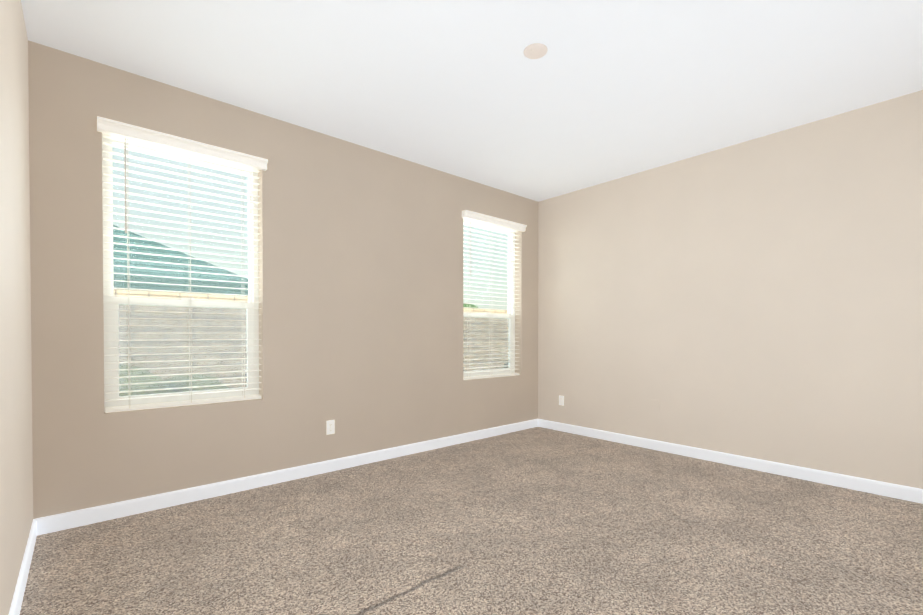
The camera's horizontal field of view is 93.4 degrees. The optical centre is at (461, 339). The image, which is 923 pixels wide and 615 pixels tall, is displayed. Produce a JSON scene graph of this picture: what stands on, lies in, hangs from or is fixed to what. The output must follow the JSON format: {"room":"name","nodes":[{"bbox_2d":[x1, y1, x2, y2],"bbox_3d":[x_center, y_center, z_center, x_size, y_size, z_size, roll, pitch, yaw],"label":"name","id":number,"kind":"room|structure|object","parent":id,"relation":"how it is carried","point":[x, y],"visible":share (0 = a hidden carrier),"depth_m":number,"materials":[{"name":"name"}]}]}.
{"room":"empty bedroom","nodes":[
{"label":"empty bedroom","id":0,"kind":"room"},
{"bbox_2d":[0,0,32,614],"bbox_3d":[-1.039,-0.260,0.718,0.200,2.740,4.718,-1,1,-41],"label":"wall","id":1,"kind":"structure","parent":0,"point":[16,483],"depth_m":1.81,"materials":[{"name":"paint"}]},
{"bbox_2d":[9,520,36,614],"bbox_3d":[-0.954,1.063,0.798,0.014,0.093,4.304,-1,1,-41],"label":"baseboard","id":2,"kind":"structure","parent":1,"relation":"attached to","point":[16,604],"depth_m":1.92,"materials":[{"name":"paint"}]},
{"bbox_2d":[28,40,537,518],"bbox_3d":[-0.790,-0.296,3.937,4.414,2.740,0.200,-1,1,-41],"label":"wall","id":3,"kind":"structure","parent":0,"point":[360,261],"depth_m":3.31,"materials":[{"name":"paint"}]},
{"bbox_2d":[102,133,261,412],"bbox_3d":[-1.870,-0.430,2.979,0.910,1.750,0.158,-1,1,-41],"label":"window","id":4,"kind":"structure","parent":3,"relation":"in","point":[114,401],"depth_m":2.92,"materials":[{"name":"white plastic"}]},
{"bbox_2d":[124,138,130,407],"bbox_3d":[-2.074,-0.417,2.698,0.013,1.690,0.021,0,1,31],"label":"blind cord","id":5,"kind":"object","parent":4,"relation":"hanging from","point":[126,144],"depth_m":2.71,"materials":[{"name":"white fabric"}]},
{"bbox_2d":[119,304,246,395],"bbox_3d":[-1.920,0.075,3.043,0.832,0.661,0.001,-1,1,-41],"label":"screen","id":6,"kind":"object","parent":4,"relation":"attached to","point":[173,343],"depth_m":3.01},
{"bbox_2d":[188,153,191,402],"bbox_3d":[-1.824,-0.419,2.927,0.002,1.690,0.002,-1,1,-41],"label":"blind cord","id":7,"kind":"object","parent":4,"relation":"hanging from","point":[189,153],"depth_m":2.96,"materials":[{"name":"white fabric"}]},
{"bbox_2d":[241,166,244,397],"bbox_3d":[-1.573,-0.422,3.146,0.002,1.690,0.002,-1,1,-41],"label":"blind cord","id":8,"kind":"object","parent":4,"relation":"hanging from","point":[243,166],"depth_m":3.15,"materials":[{"name":"white fabric"}]},
{"bbox_2d":[97,116,267,170],"bbox_3d":[-1.789,-1.277,2.877,0.954,0.066,0.064,-1,1,-41],"label":"blind valance","id":9,"kind":"object","parent":3,"relation":"attached to","point":[125,130],"visible":0.97,"depth_m":2.81,"materials":[{"name":"white plastic"}]},
{"bbox_2d":[33,419,537,535],"bbox_3d":[-0.720,1.029,3.872,4.414,0.093,0.014,-1,1,-41],"label":"baseboard","id":10,"kind":"structure","parent":3,"relation":"attached to","point":[67,520],"depth_m":3.12,"materials":[{"name":"paint"}]},
{"bbox_2d":[326,420,334,434],"bbox_3d":[-1.072,0.717,3.564,0.070,0.115,0.008,-1,1,-41],"label":"electrical outlet","id":11,"kind":"object","parent":3,"relation":"attached to","point":[330,426],"visible":1,"depth_m":3.56,"materials":[{"name":"white plastic"}]},
{"bbox_2d":[463,218,519,379],"bbox_3d":[0.302,-0.451,4.879,0.910,1.750,0.158,-1,1,-41],"label":"window","id":12,"kind":"structure","parent":3,"relation":"in","point":[511,349],"depth_m":4.92,"materials":[{"name":"white plastic"}]},
{"bbox_2d":[467,219,467,376],"bbox_3d":[0.063,-0.439,4.647,0.002,1.690,0.002,-1,1,-41],"label":"blind cord","id":13,"kind":"object","parent":12,"relation":"hanging from","point":[467,219],"depth_m":4.65,"materials":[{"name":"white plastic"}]},
{"bbox_2d":[469,219,470,377],"bbox_3d":[0.097,-0.438,4.598,0.013,1.690,0.021,0,1,31],"label":"blind cord","id":14,"kind":"object","parent":12,"relation":"hanging from","point":[469,302],"depth_m":4.63,"materials":[{"name":"white fabric"}]},
{"bbox_2d":[463,317,508,370],"bbox_3d":[0.251,0.053,4.942,0.832,0.661,0.001,-1,1,-41],"label":"screen","id":15,"kind":"object","parent":12,"relation":"attached to","point":[487,341],"depth_m":4.96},
{"bbox_2d":[489,226,489,374],"bbox_3d":[0.313,-0.441,4.866,0.002,1.690,0.002,-1,1,-41],"label":"blind cord","id":16,"kind":"object","parent":12,"relation":"hanging from","point":[489,226],"depth_m":4.87,"materials":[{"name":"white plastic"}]},
{"bbox_2d":[491,314,491,374],"bbox_3d":[0.348,-0.441,4.826,0.002,1.690,0.002,-1,1,-41],"label":"blind cord","id":17,"kind":"object","parent":12,"relation":"hanging from","point":[491,314],"depth_m":4.86,"materials":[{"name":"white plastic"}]},
{"bbox_2d":[462,210,526,231],"bbox_3d":[0.383,-1.298,4.777,0.954,0.066,0.064,-1,1,-41],"label":"blind valance","id":18,"kind":"object","parent":3,"relation":"attached to","point":[479,217],"visible":1,"depth_m":4.73,"materials":[{"name":"white plastic"}]},
{"bbox_2d":[19,427,922,614],"bbox_3d":[0.697,1.153,2.253,4.814,0.120,4.718,-1,1,-41],"label":"floor","id":19,"kind":"structure","parent":0,"point":[538,521],"depth_m":2.32,"materials":[{"name":"carpet"}]},
{"bbox_2d":[21,0,922,201],"bbox_3d":[0.697,-1.722,2.221,4.814,0.150,4.718,-1,1,-41],"label":"ceiling","id":20,"kind":"structure","parent":0,"point":[600,91],"depth_m":2.64,"materials":[{"name":"paint"}]},
{"bbox_2d":[523,43,547,58],"bbox_3d":[0.423,-1.643,2.485,0.136,0.014,0.136,-1,1,-41],"label":"cover plate","id":21,"kind":"object","parent":20,"relation":"attached to","point":[536,51],"visible":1,"depth_m":2.47,"materials":[{"name":"beige plastic"}]},
{"bbox_2d":[538,90,922,488],"bbox_3d":[2.433,-0.294,3.756,0.200,2.740,4.718,-1,1,-41],"label":"wall","id":22,"kind":"structure","parent":0,"point":[761,298],"depth_m":3.59,"materials":[{"name":"paint"}]},
{"bbox_2d":[559,395,563,405],"bbox_3d":[1.162,0.707,5.063,0.008,0.115,0.070,-1,1,-41],"label":"electrical outlet","id":23,"kind":"object","parent":22,"relation":"attached to","point":[561,400],"visible":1,"depth_m":5.06,"materials":[{"name":"white plastic"}]},
{"bbox_2d":[538,419,922,503],"bbox_3d":[2.357,1.030,3.695,0.014,0.093,4.304,-1,1,-41],"label":"baseboard","id":24,"kind":"structure","parent":22,"relation":"attached to","point":[907,493],"depth_m":3.58,"materials":[{"name":"paint"}]},
{"label":"outside","id":25,"kind":"structure","parent":0,"visible":0},
{"bbox_3d":[-13.510,0.938,30.328,100.000,0.280,56.212,-1,1,-41],"label":"ground","id":26,"kind":"structure","parent":25,"visible":0},
{"bbox_2d":[119,364,172,395],"bbox_3d":[-4.500,0.750,5.749,1.252,0.897,1.038,-1,1,-41],"label":"shrub","id":27,"kind":"object","parent":26,"relation":"on","point":[122,367],"depth_m":5.61,"materials":[{"name":"green plant"}]},
{"bbox_2d":[113,225,247,295],"bbox_3d":[-11.574,-0.913,13.938,6.640,3.790,11.400,-1,1,-41],"label":"neighbor house","id":28,"kind":"structure","parent":26,"relation":"on","point":[138,278],"depth_m":10.48,"materials":[{"name":"paint"}]},
{"bbox_2d":[166,374,225,391],"bbox_3d":[-3.932,0.806,6.412,0.977,0.611,0.874,-1,1,-41],"label":"shrub","id":29,"kind":"object","parent":26,"relation":"on","point":[173,386],"depth_m":6.19,"materials":[{"name":"green plant"}]},
{"bbox_2d":[114,289,508,387],"bbox_3d":[1.893,0.086,12.710,80.000,1.820,0.224,-1,1,-41],"label":"fence","id":30,"kind":"object","parent":26,"relation":"on","point":[225,297],"depth_m":7.17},
{"bbox_2d":[463,303,477,308],"bbox_3d":[0.169,-0.865,29.762,3.526,3.338,2.854,-1,1,-41],"label":"tree","id":31,"kind":"object","parent":26,"relation":"on","point":[471,305],"depth_m":29.35,"materials":[{"name":"green plant"}]}
]}

